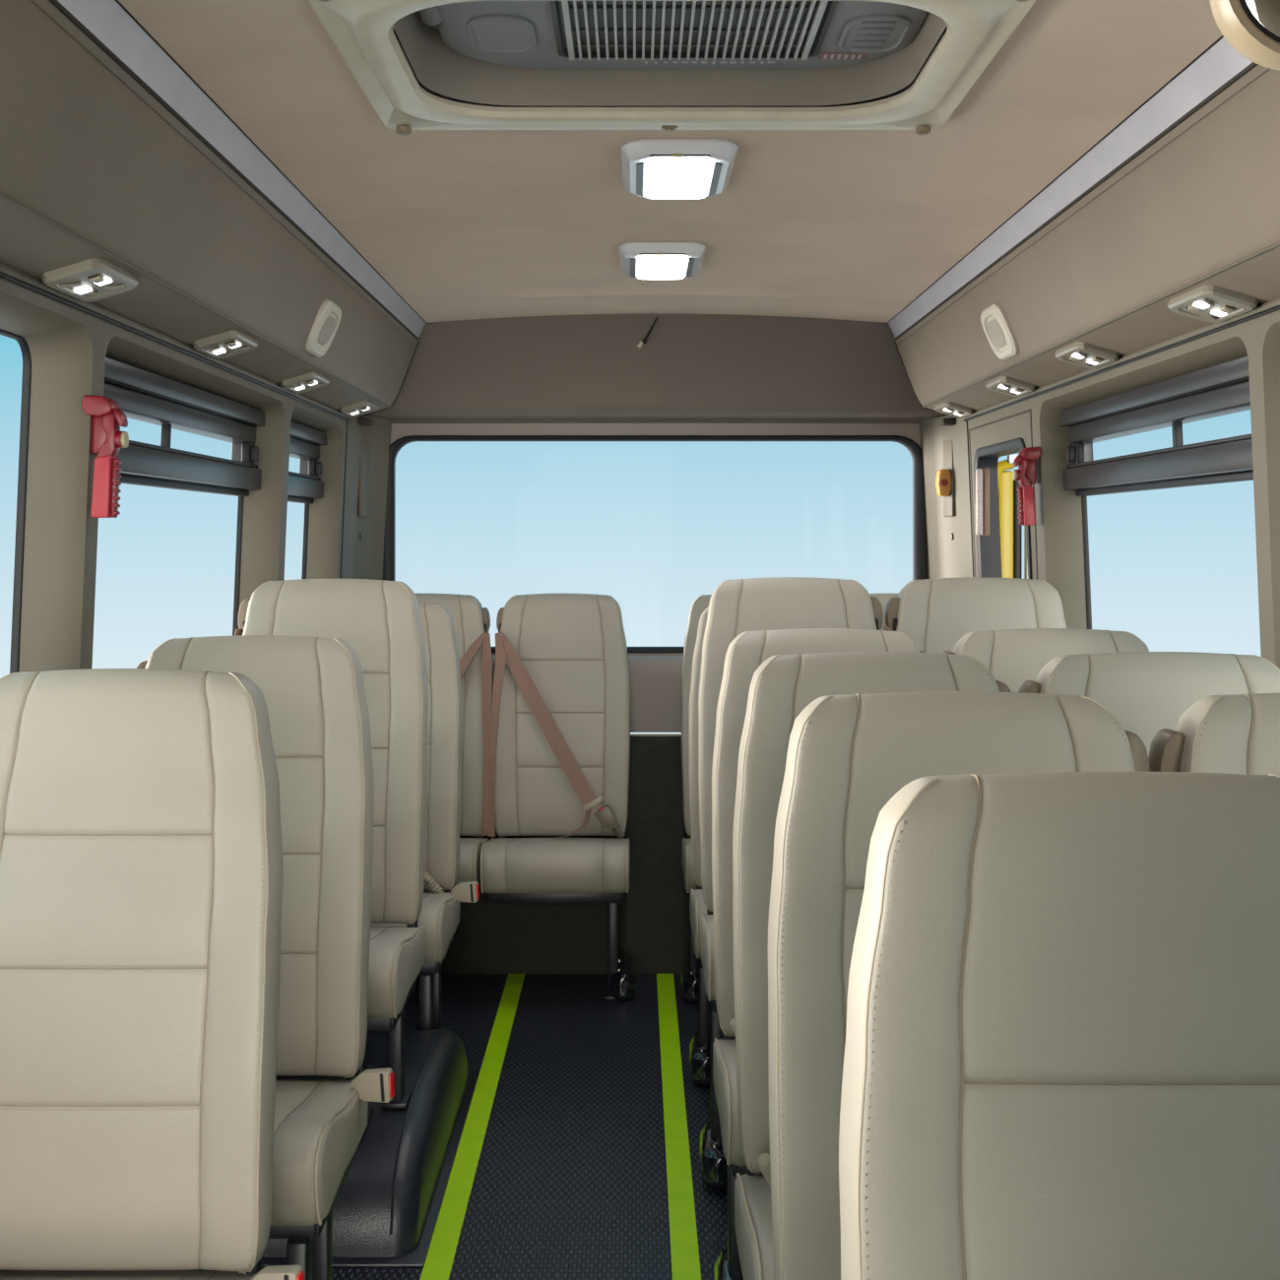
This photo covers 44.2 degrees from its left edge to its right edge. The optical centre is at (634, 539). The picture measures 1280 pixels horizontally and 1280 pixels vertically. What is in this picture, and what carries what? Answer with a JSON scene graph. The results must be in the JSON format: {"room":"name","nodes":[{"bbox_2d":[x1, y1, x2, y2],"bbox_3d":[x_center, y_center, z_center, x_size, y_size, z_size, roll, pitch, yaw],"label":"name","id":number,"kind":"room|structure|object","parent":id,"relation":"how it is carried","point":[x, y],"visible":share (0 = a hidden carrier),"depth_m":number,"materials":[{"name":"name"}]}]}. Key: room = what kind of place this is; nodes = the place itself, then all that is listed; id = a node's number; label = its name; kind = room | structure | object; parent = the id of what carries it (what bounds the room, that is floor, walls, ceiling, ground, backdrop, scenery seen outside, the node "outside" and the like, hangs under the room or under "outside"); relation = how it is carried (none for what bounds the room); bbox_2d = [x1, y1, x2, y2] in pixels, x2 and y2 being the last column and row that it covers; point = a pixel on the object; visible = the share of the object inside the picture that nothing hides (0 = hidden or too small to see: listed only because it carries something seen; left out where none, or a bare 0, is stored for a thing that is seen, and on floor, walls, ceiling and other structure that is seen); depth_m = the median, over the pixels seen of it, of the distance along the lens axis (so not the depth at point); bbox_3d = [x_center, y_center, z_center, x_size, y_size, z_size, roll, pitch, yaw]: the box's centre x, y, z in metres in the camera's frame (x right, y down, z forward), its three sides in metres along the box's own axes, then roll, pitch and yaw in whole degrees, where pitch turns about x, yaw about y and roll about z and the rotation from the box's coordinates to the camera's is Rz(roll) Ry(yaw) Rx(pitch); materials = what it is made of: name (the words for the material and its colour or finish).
{"room":"vehicle interior","nodes":[
{"label":"vehicle interior","id":0,"kind":"room"},
{"bbox_2d":[0,276,346,1271],"bbox_3d":[-0.972,0.500,1.830,0.140,1.840,6.860,0,0,0],"label":"wall","id":1,"kind":"structure","parent":0,"point":[69,347],"depth_m":2.64,"materials":[{"name":"beige plastic"}]},
{"bbox_2d":[0,328,31,673],"bbox_3d":[-1.022,0.068,1.920,0.048,0.809,1.404,0,0,0],"label":"window","id":2,"kind":"structure","parent":1,"relation":"in","point":[27,360],"depth_m":2.61,"materials":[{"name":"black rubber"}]},
{"bbox_2d":[81,394,128,517],"bbox_3d":[-0.887,-0.139,2.655,0.068,0.204,0.060,0,0,0],"label":"hammer","id":3,"kind":"object","parent":1,"relation":"attached to","point":[107,439],"visible":1,"depth_m":2.63,"materials":[{"name":"red plastic"}]},
{"bbox_2d":[103,356,265,636],"bbox_3d":[-0.998,0.068,3.398,0.094,0.809,1.360,0,0,0],"label":"window","id":4,"kind":"structure","parent":1,"relation":"in","point":[142,395],"depth_m":3.42,"materials":[{"name":"grey metal"}]},
{"bbox_2d":[0,0,419,426],"bbox_3d":[-0.831,-0.519,1.760,0.272,0.301,6.720,0,0,0],"label":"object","id":5,"kind":"object","parent":1,"relation":"attached to","point":[93,164],"visible":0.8,"depth_m":2.50,"materials":[{"name":"plastic"}]},
{"bbox_2d":[41,257,137,302],"bbox_3d":[-0.848,-0.405,2.460,0.095,0.043,0.203,0,0,0],"label":"reading lamp","id":6,"kind":"object","parent":5,"relation":"attached to","point":[94,279],"visible":1,"depth_m":2.43,"materials":[{"name":"beige plastic"}]},
{"bbox_2d":[83,289,97,296],"bbox_3d":[-0.863,-0.392,2.494,0.018,0.011,0.031,0,0,0],"label":"switch","id":7,"kind":"object","parent":6,"relation":"attached to","point":[87,292],"depth_m":2.49,"materials":[{"name":"grey plastic"}]},
{"bbox_2d":[87,273,104,283],"bbox_3d":[-0.828,-0.402,2.426,0.018,0.011,0.031,0,0,0],"label":"switch","id":8,"kind":"object","parent":6,"relation":"attached to","point":[92,278],"depth_m":2.42,"materials":[{"name":"grey plastic"}]},
{"bbox_2d":[192,329,257,359],"bbox_3d":[-0.848,-0.405,3.270,0.095,0.043,0.203,0,0,0],"label":"reading lamp","id":9,"kind":"object","parent":5,"relation":"attached to","point":[231,343],"visible":1,"depth_m":3.23,"materials":[{"name":"beige plastic"}]},
{"bbox_2d":[224,340,236,346],"bbox_3d":[-0.828,-0.402,3.236,0.018,0.011,0.031,0,0,0],"label":"switch","id":10,"kind":"object","parent":9,"relation":"attached to","point":[229,343],"depth_m":3.23,"materials":[{"name":"grey plastic"}]},
{"bbox_2d":[279,371,329,393],"bbox_3d":[-0.848,-0.405,4.060,0.095,0.043,0.203,0,0,0],"label":"reading lamp","id":11,"kind":"object","parent":5,"relation":"attached to","point":[309,381],"visible":1,"depth_m":4.02,"materials":[{"name":"beige plastic"}]},
{"bbox_2d":[305,299,341,357],"bbox_3d":[-0.750,-0.508,3.780,0.076,0.130,0.200,0,0,0],"label":"speaker","id":12,"kind":"object","parent":5,"relation":"attached to","point":[327,321],"visible":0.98,"depth_m":3.74},
{"bbox_2d":[319,316,335,344],"bbox_3d":[-0.738,-0.502,3.780,0.008,0.068,0.116,24,0,0],"label":"grille","id":13,"kind":"object","parent":12,"relation":"attached to","point":[327,330],"depth_m":3.77,"materials":[{"name":"beige plastic"}]},
{"bbox_2d":[338,399,379,417],"bbox_3d":[-0.848,-0.405,4.860,0.095,0.043,0.203,0,0,0],"label":"reading lamp","id":14,"kind":"object","parent":5,"relation":"attached to","point":[367,406],"visible":1,"depth_m":4.81,"materials":[{"name":"beige plastic"}]},
{"bbox_2d":[287,420,326,578],"bbox_3d":[-0.998,0.068,4.538,0.094,0.809,0.720,0,0,0],"label":"window","id":15,"kind":"structure","parent":1,"relation":"in","point":[304,442],"depth_m":4.72,"materials":[{"name":"grey metal"}]},
{"bbox_2d":[339,415,391,579],"bbox_3d":[-0.894,0.058,5.128,0.079,0.925,0.357,0,0,15],"label":"trim","id":16,"kind":"structure","parent":1,"relation":"attached to","point":[366,462],"depth_m":5.18,"materials":[{"name":"grey plastic"}]},
{"bbox_2d":[193,973,735,1279],"bbox_3d":[0.073,1.450,1.825,2.200,0.060,6.850,0,0,0],"label":"floor","id":17,"kind":"structure","parent":0,"point":[570,1183],"depth_m":3.71,"materials":[{"name":"rubber"}]},
{"bbox_2d":[0,668,304,1279],"bbox_3d":[-0.664,0.797,1.913,0.506,1.245,0.579,0,0,0],"label":"passenger seat","id":18,"kind":"object","parent":17,"relation":"on","point":[142,864],"visible":1,"depth_m":2.04,"materials":[{"name":"leather"}]},
{"bbox_2d":[0,1270,255,1279],"bbox_3d":[-0.694,0.981,1.857,0.442,0.148,0.465,0,0,0],"label":"cushion","id":19,"kind":"object","parent":18,"relation":"on","point":[26,1274],"depth_m":2.05,"materials":[{"name":"leather"}]},
{"bbox_2d":[136,635,394,1279],"bbox_3d":[-0.666,0.797,2.653,0.516,1.245,0.583,0,0,0],"label":"passenger seat","id":20,"kind":"object","parent":17,"relation":"on","point":[312,688],"visible":0.51,"depth_m":2.77,"materials":[{"name":"leather"}]},
{"bbox_2d":[270,1078,368,1225],"bbox_3d":[-0.694,0.981,2.596,0.442,0.148,0.465,0,0,0],"label":"cushion","id":21,"kind":"object","parent":20,"relation":"on","point":[320,1124],"depth_m":2.45,"materials":[{"name":"leather"}]},
{"bbox_2d":[262,1027,478,1267],"bbox_3d":[-0.660,1.304,3.610,0.500,0.233,1.080,0,0,0],"label":"wheel arch","id":22,"kind":"object","parent":17,"relation":"on","point":[386,1208],"visible":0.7,"depth_m":3.24,"materials":[{"name":"plastic"}]},
{"bbox_2d":[234,578,428,1126],"bbox_3d":[-0.697,0.647,3.412,0.452,1.115,0.577,0,0,0],"label":"passenger seat","id":23,"kind":"object","parent":22,"relation":"on","point":[379,619],"visible":0.45,"depth_m":3.54,"materials":[{"name":"leather"}]},
{"bbox_2d":[367,926,424,1018],"bbox_3d":[-0.694,0.896,3.357,0.442,0.148,0.465,0,0,0],"label":"cushion","id":24,"kind":"object","parent":23,"relation":"on","point":[396,954],"depth_m":3.18,"materials":[{"name":"leather"}]},
{"bbox_2d":[370,603,479,1029],"bbox_3d":[-0.664,0.797,4.143,0.506,1.245,0.579,0,0,0],"label":"passenger seat","id":25,"kind":"object","parent":22,"relation":"on","point":[439,916],"visible":0.35,"depth_m":4.25,"materials":[{"name":"leather"}]},
{"bbox_2d":[370,892,460,962],"bbox_3d":[-0.694,0.981,4.087,0.442,0.148,0.465,0,0,0],"label":"cushion","id":26,"kind":"object","parent":25,"relation":"on","point":[439,916],"depth_m":3.90,"materials":[{"name":"leather"}]},
{"bbox_2d":[415,592,491,902],"bbox_3d":[-0.679,0.797,4.912,0.457,1.245,0.578,0,0,0],"label":"passenger seat","id":27,"kind":"object","parent":17,"relation":"on","point":[472,621],"visible":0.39,"depth_m":5.03,"materials":[{"name":"leather"}]},
{"bbox_2d":[423,837,488,892],"bbox_3d":[-0.685,0.981,4.856,0.442,0.148,0.465,0,0,0],"label":"cushion","id":28,"kind":"object","parent":27,"relation":"on","point":[470,848],"depth_m":4.65,"materials":[{"name":"leather"}]},
{"bbox_2d":[419,973,524,1279],"bbox_3d":[-0.383,1.419,1.772,0.055,0.002,6.745,0,0,0],"label":"tape","id":29,"kind":"object","parent":17,"relation":"on","point":[438,1263],"visible":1,"depth_m":3.67,"materials":[{"name":"green plastic"}]},
{"bbox_2d":[479,592,636,1000],"bbox_3d":[-0.231,0.797,4.912,0.476,1.245,0.580,0,0,0],"label":"passenger seat","id":30,"kind":"object","parent":17,"relation":"on","point":[559,758],"visible":1,"depth_m":5.02,"materials":[{"name":"leather"}]},
{"bbox_2d":[479,837,630,894],"bbox_3d":[-0.235,0.981,4.856,0.442,0.148,0.465,0,0,0],"label":"cushion","id":31,"kind":"object","parent":30,"relation":"on","point":[507,865],"depth_m":4.64,"materials":[{"name":"leather"}]},
{"bbox_2d":[656,973,701,1279],"bbox_3d":[0.101,1.419,1.772,0.055,0.002,6.745,0,0,0],"label":"tape","id":32,"kind":"object","parent":17,"relation":"on","point":[685,1264],"visible":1,"depth_m":3.67,"materials":[{"name":"green plastic"}]},
{"bbox_2d":[681,594,711,1003],"bbox_3d":[0.371,0.797,4.912,0.449,1.245,0.578,0,0,0],"label":"passenger seat","id":33,"kind":"object","parent":17,"relation":"on","point":[690,969],"visible":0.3,"depth_m":5.01,"materials":[{"name":"leather"}]},
{"bbox_2d":[681,837,696,892],"bbox_3d":[0.373,0.981,4.856,0.442,0.148,0.465,0,0,0],"label":"cushion","id":34,"kind":"object","parent":33,"relation":"on","point":[689,883],"depth_m":4.65,"materials":[{"name":"leather"}]},
{"bbox_2d":[689,606,710,1086],"bbox_3d":[0.371,0.797,4.182,0.449,1.245,0.578,0,0,0],"label":"passenger seat","id":35,"kind":"object","parent":17,"relation":"on","point":[700,1044],"visible":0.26,"depth_m":4.28,"materials":[{"name":"leather"}]},
{"bbox_2d":[689,889,706,958],"bbox_3d":[0.373,0.981,4.127,0.442,0.148,0.465,0,0,0],"label":"cushion","id":36,"kind":"object","parent":35,"relation":"on","point":[697,907],"depth_m":3.95,"materials":[{"name":"leather"}]},
{"bbox_2d":[698,576,883,1189],"bbox_3d":[0.371,0.755,3.532,0.449,1.330,0.578,0,0,0],"label":"passenger seat","id":37,"kind":"object","parent":17,"relation":"on","point":[736,607],"visible":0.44,"depth_m":3.71,"materials":[{"name":"leather"}]},
{"bbox_2d":[699,914,715,1000],"bbox_3d":[0.373,0.896,3.477,0.442,0.148,0.465,0,0,0],"label":"cushion","id":38,"kind":"object","parent":37,"relation":"on","point":[706,922],"depth_m":3.31,"materials":[{"name":"leather"}]},
{"bbox_2d":[711,628,925,1279],"bbox_3d":[0.371,0.797,2.882,0.449,1.245,0.578,0,0,0],"label":"passenger seat","id":39,"kind":"object","parent":17,"relation":"on","point":[748,650],"visible":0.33,"depth_m":3.02,"materials":[{"name":"leather"}]},
{"bbox_2d":[712,1038,746,1165],"bbox_3d":[0.373,0.981,2.826,0.442,0.148,0.465,0,0,0],"label":"cushion","id":40,"kind":"object","parent":39,"relation":"on","point":[724,1050],"depth_m":2.66,"materials":[{"name":"leather"}]},
{"bbox_2d":[732,651,1011,1279],"bbox_3d":[0.371,0.797,2.232,0.449,1.245,0.578,0,0,0],"label":"passenger seat","id":41,"kind":"object","parent":17,"relation":"on","point":[782,686],"visible":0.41,"depth_m":2.39,"materials":[{"name":"leather"}]},
{"bbox_2d":[734,1173,773,1279],"bbox_3d":[0.373,0.981,2.176,0.442,0.148,0.465,0,0,0],"label":"cushion","id":42,"kind":"object","parent":41,"relation":"on","point":[752,1191],"depth_m":2.18,"materials":[{"name":"leather"}]},
{"bbox_2d":[880,603,886,630],"bbox_3d":[0.822,0.797,4.182,0.447,1.245,0.578,0,0,0],"label":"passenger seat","id":43,"kind":"object","parent":17,"relation":"on","point":[883,606],"visible":0.02,"depth_m":4.38,"materials":[{"name":"leather"}]},
{"bbox_2d":[869,592,898,603],"bbox_3d":[0.822,0.797,4.912,0.447,1.245,0.578,0,0,0],"label":"passenger seat","id":44,"kind":"object","parent":17,"relation":"on","point":[882,598],"visible":0.02,"depth_m":5.12,"materials":[{"name":"leather"}]},
{"bbox_2d":[767,691,1149,1279],"bbox_3d":[0.373,0.797,1.592,0.447,1.245,0.578,0,0,0],"label":"passenger seat","id":45,"kind":"object","parent":17,"relation":"on","point":[848,755],"visible":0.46,"depth_m":1.77,"materials":[{"name":"leather"}]},
{"bbox_2d":[884,576,1066,653],"bbox_3d":[0.818,0.755,3.533,0.463,1.330,0.583,0,0,0],"label":"passenger seat","id":46,"kind":"object","parent":17,"relation":"on","point":[935,614],"visible":0.16,"depth_m":3.72,"materials":[{"name":"leather"}]},
{"bbox_2d":[942,628,1149,692],"bbox_3d":[0.822,0.797,2.882,0.447,1.245,0.578,0,0,0],"label":"passenger seat","id":47,"kind":"object","parent":17,"relation":"on","point":[1013,657],"visible":0.09,"depth_m":3.08,"materials":[{"name":"leather"}]},
{"bbox_2d":[838,771,1279,1279],"bbox_3d":[0.373,0.797,0.962,0.447,1.245,0.578,0,0,0],"label":"passenger seat","id":48,"kind":"object","parent":17,"relation":"on","point":[1061,1058],"visible":1,"depth_m":1.13,"materials":[{"name":"leather"}]},
{"bbox_2d":[1018,651,1279,756],"bbox_3d":[0.823,0.797,2.232,0.447,1.245,0.578,0,0,0],"label":"passenger seat","id":49,"kind":"object","parent":17,"relation":"on","point":[1148,692],"visible":0.14,"depth_m":2.42,"materials":[{"name":"leather"}]},
{"bbox_2d":[1148,693,1279,774],"bbox_3d":[0.823,0.797,1.592,0.447,1.245,0.578,0,0,0],"label":"passenger seat","id":50,"kind":"object","parent":17,"relation":"on","point":[1226,734],"visible":0.13,"depth_m":1.79,"materials":[{"name":"leather"}]},
{"bbox_2d":[390,423,920,736],"bbox_3d":[0.075,0.105,5.266,2.150,1.090,0.118,0,0,0],"label":"wall","id":51,"kind":"structure","parent":0,"point":[655,678],"depth_m":5.28,"materials":[{"name":"plastic"}]},
{"bbox_2d":[442,736,689,973],"bbox_3d":[0.075,1.036,5.205,2.150,0.768,0.110,0,0,0],"label":"rear wall panel","id":52,"kind":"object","parent":51,"relation":"attached to","point":[654,913],"depth_m":5.16,"materials":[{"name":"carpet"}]},
{"bbox_2d":[383,435,927,652],"bbox_3d":[0.068,0.015,5.298,1.829,0.729,0.045,0,0,0],"label":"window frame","id":53,"kind":"structure","parent":51,"relation":"in","point":[920,546],"depth_m":5.28,"materials":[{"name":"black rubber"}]},
{"bbox_2d":[367,313,946,423],"bbox_3d":[0.073,-0.554,5.188,2.066,0.348,0.225,0,0,0],"label":"trim","id":54,"kind":"structure","parent":51,"relation":"attached to","point":[584,368],"depth_m":5.16,"materials":[{"name":"plastic"}]},
{"bbox_2d":[637,316,658,348],"bbox_3d":[0.046,-0.667,5.078,0.083,0.098,0.024,0,0,30],"label":"hook","id":55,"kind":"object","parent":54,"relation":"attached to","point":[644,341],"visible":1,"depth_m":5.08,"materials":[{"name":"black metal"}]},
{"bbox_2d":[118,0,1222,322],"bbox_3d":[0.073,-0.713,1.740,1.485,0.030,6.680,0,0,0],"label":"ceiling","id":56,"kind":"structure","parent":0,"point":[462,224],"depth_m":3.11,"materials":[{"name":"fabric"}]},
{"bbox_2d":[48,0,426,339],"bbox_3d":[-0.685,-0.674,1.735,0.036,0.063,6.670,0,0,0],"label":"trim","id":57,"kind":"structure","parent":56,"relation":"attached to","point":[105,23],"depth_m":2.58,"materials":[{"name":"metal"}]},
{"bbox_2d":[618,242,705,279],"bbox_3d":[0.070,-0.710,4.035,0.216,0.035,0.379,0,0,0],"label":"recessed light","id":58,"kind":"object","parent":56,"relation":"in","point":[640,260],"visible":1,"depth_m":3.92,"materials":[{"name":"white plastic"}]},
{"bbox_2d":[640,252,685,255],"bbox_3d":[0.070,-0.700,3.858,0.110,0.006,0.008,0,0,0],"label":"switch","id":59,"kind":"object","parent":58,"relation":"attached to","point":[641,253],"depth_m":3.86,"materials":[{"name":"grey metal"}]},
{"bbox_2d":[308,0,1036,135],"bbox_3d":[0.050,-0.839,2.335,0.950,0.303,0.724,0,0,0],"label":"frame","id":60,"kind":"object","parent":56,"relation":"attached to","point":[361,32],"visible":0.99,"depth_m":2.58,"materials":[{"name":"beige plastic"}]},
{"bbox_2d":[435,0,928,69],"bbox_3d":[0.068,-0.841,2.329,0.744,0.170,0.548,0,0,0],"label":"air conditioner","id":61,"kind":"object","parent":60,"relation":"in","point":[531,34],"visible":0.99,"depth_m":2.38,"materials":[{"name":"grey plastic"}]},
{"bbox_2d":[418,5,442,28],"bbox_3d":[-0.300,-0.790,2.272,0.036,0.056,0.188,0,0,0],"label":"pipe stub","id":62,"kind":"object","parent":61,"relation":"attached to","point":[430,16],"visible":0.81,"depth_m":2.31,"materials":[{"name":"grey plastic"}]},
{"bbox_2d":[466,14,536,53],"bbox_3d":[-0.200,-0.767,2.395,0.100,0.007,0.170,0,0,0],"label":"cover","id":63,"kind":"object","parent":61,"relation":"attached to","point":[485,33],"depth_m":2.39,"materials":[{"name":"grey plastic"}]},
{"bbox_2d":[823,54,862,59],"bbox_3d":[0.332,-0.768,2.505,0.060,0.002,0.020,0,0,0],"label":"print","id":64,"kind":"object","parent":61,"relation":"on","point":[825,56],"depth_m":2.51,"materials":[{"name":"red"}]},
{"bbox_2d":[837,14,911,53],"bbox_3d":[0.365,-0.766,2.395,0.100,0.009,0.170,0,0,0],"label":"vent","id":65,"kind":"object","parent":61,"relation":"attached to","point":[857,33],"depth_m":2.39,"materials":[{"name":"grey plastic"}]},
{"bbox_2d":[621,138,738,198],"bbox_3d":[0.084,-0.710,3.045,0.216,0.035,0.379,0,0,0],"label":"recessed light","id":66,"kind":"object","parent":56,"relation":"in","point":[653,168],"visible":1,"depth_m":2.94,"materials":[{"name":"white plastic"}]},
{"bbox_2d":[649,153,710,157],"bbox_3d":[0.084,-0.700,2.868,0.110,0.006,0.008,0,0,0],"label":"switch","id":67,"kind":"object","parent":66,"relation":"attached to","point":[651,155],"depth_m":2.87,"materials":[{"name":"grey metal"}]},
{"bbox_2d":[887,35,1258,339],"bbox_3d":[0.831,-0.674,1.735,0.036,0.063,6.670,0,0,0],"label":"trim","id":68,"kind":"structure","parent":56,"relation":"attached to","point":[1222,65],"depth_m":2.81,"materials":[{"name":"metal"}]},
{"bbox_2d":[1209,0,1279,70],"bbox_3d":[0.575,-0.539,1.313,0.198,0.305,0.054,0,0,0],"label":"mirror","id":69,"kind":"object","parent":56,"relation":"attached to","point":[1251,28],"visible":1,"depth_m":1.29,"materials":[{"name":"beige mirror"}]},
{"bbox_2d":[967,309,1279,669],"bbox_3d":[1.118,0.500,1.830,0.140,1.840,6.860,0,0,0],"label":"wall","id":70,"kind":"structure","parent":0,"point":[1058,511],"depth_m":3.39,"materials":[{"name":"beige plastic"}]},
{"bbox_2d":[919,415,974,578],"bbox_3d":[1.040,0.058,5.128,0.079,0.925,0.357,0,0,-15],"label":"trim","id":71,"kind":"structure","parent":70,"relation":"attached to","point":[949,531],"depth_m":5.17,"materials":[{"name":"grey plastic"}]},
{"bbox_2d":[935,468,951,497],"bbox_3d":[1.009,-0.185,5.137,0.046,0.090,0.056,0,0,0],"label":"button","id":72,"kind":"object","parent":71,"relation":"attached to","point":[943,477],"visible":1,"depth_m":5.12,"materials":[{"name":"orange"}]},
{"bbox_2d":[968,408,1037,579],"bbox_3d":[1.081,0.087,4.555,0.131,0.866,0.770,0,0,0],"label":"door","id":73,"kind":"structure","parent":70,"relation":"in","point":[989,547],"depth_m":4.82,"materials":[{"name":"beige plastic"}]},
{"bbox_2d":[997,459,1022,578],"bbox_3d":[1.153,0.120,5.030,0.168,0.840,0.080,0,0,8],"label":"grab handle","id":74,"kind":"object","parent":70,"relation":"attached to","point":[1010,530],"depth_m":5.02,"materials":[{"name":"paint"}]},
{"bbox_2d":[1007,453,1027,578],"bbox_3d":[1.239,0.125,4.997,0.112,0.790,0.045,0,0,0],"label":"white door edge","id":75,"kind":"object","parent":74,"relation":"attached to","point":[1010,458],"visible":0.14,"depth_m":4.99,"materials":[{"name":"white paint"}]},
{"bbox_2d":[1012,447,1041,525],"bbox_3d":[1.024,-0.139,4.115,0.068,0.204,0.060,0,0,0],"label":"hammer","id":76,"kind":"object","parent":70,"relation":"attached to","point":[1026,460],"visible":1,"depth_m":4.09,"materials":[{"name":"red plastic"}]},
{"bbox_2d":[894,64,1279,426],"bbox_3d":[0.977,-0.519,1.760,0.272,0.301,6.720,0,0,0],"label":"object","id":77,"kind":"object","parent":70,"relation":"attached to","point":[1199,206],"visible":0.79,"depth_m":2.87,"materials":[{"name":"plastic"}]},
{"bbox_2d":[933,400,974,418],"bbox_3d":[0.994,-0.405,4.900,0.095,0.043,0.203,0,0,0],"label":"reading lamp","id":78,"kind":"object","parent":77,"relation":"attached to","point":[947,408],"visible":1,"depth_m":4.85,"materials":[{"name":"beige plastic"}]},
{"bbox_2d":[980,303,1019,360],"bbox_3d":[0.896,-0.508,3.840,0.076,0.130,0.200,0,0,0],"label":"speaker","id":79,"kind":"object","parent":77,"relation":"attached to","point":[997,329],"visible":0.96,"depth_m":3.81},
{"bbox_2d":[987,319,1005,347],"bbox_3d":[0.884,-0.502,3.840,0.008,0.068,0.116,-24,0,0],"label":"grille","id":80,"kind":"object","parent":79,"relation":"attached to","point":[995,333],"depth_m":3.83,"materials":[{"name":"beige plastic"}]},
{"bbox_2d":[985,375,1035,396],"bbox_3d":[0.994,-0.405,4.160,0.095,0.043,0.203,0,0,0],"label":"reading lamp","id":81,"kind":"object","parent":77,"relation":"attached to","point":[1002,384],"visible":1,"depth_m":4.12,"materials":[{"name":"beige plastic"}]},
{"bbox_2d":[1055,341,1119,369],"bbox_3d":[0.994,-0.405,3.460,0.095,0.043,0.203,0,0,0],"label":"reading lamp","id":82,"kind":"object","parent":77,"relation":"attached to","point":[1080,353],"visible":1,"depth_m":3.42,"materials":[{"name":"beige plastic"}]},
{"bbox_2d":[1091,356,1103,362],"bbox_3d":[1.009,-0.392,3.426,0.018,0.011,0.031,0,0,0],"label":"switch","id":83,"kind":"object","parent":82,"relation":"attached to","point":[1094,358],"depth_m":3.42,"materials":[{"name":"grey plastic"}]},
{"bbox_2d":[1167,284,1258,322],"bbox_3d":[0.994,-0.405,2.710,0.095,0.043,0.203,0,0,0],"label":"reading lamp","id":84,"kind":"object","parent":77,"relation":"attached to","point":[1208,303],"visible":1,"depth_m":2.68,"materials":[{"name":"beige plastic"}]},
{"bbox_2d":[1185,305,1200,312],"bbox_3d":[0.974,-0.402,2.744,0.018,0.011,0.031,0,0,0],"label":"switch","id":85,"kind":"object","parent":84,"relation":"attached to","point":[1191,308],"depth_m":2.74,"materials":[{"name":"grey plastic"}]},
{"bbox_2d":[1219,305,1235,313],"bbox_3d":[1.009,-0.392,2.676,0.018,0.011,0.031,0,0,0],"label":"switch","id":86,"kind":"object","parent":84,"relation":"attached to","point":[1223,308],"depth_m":2.67,"materials":[{"name":"grey plastic"}]},
{"bbox_2d":[1059,355,1253,629],"bbox_3d":[1.144,0.068,3.398,0.094,0.809,1.360,0,0,0],"label":"window","id":87,"kind":"structure","parent":70,"relation":"in","point":[1222,389],"depth_m":3.35,"materials":[{"name":"grey metal"}]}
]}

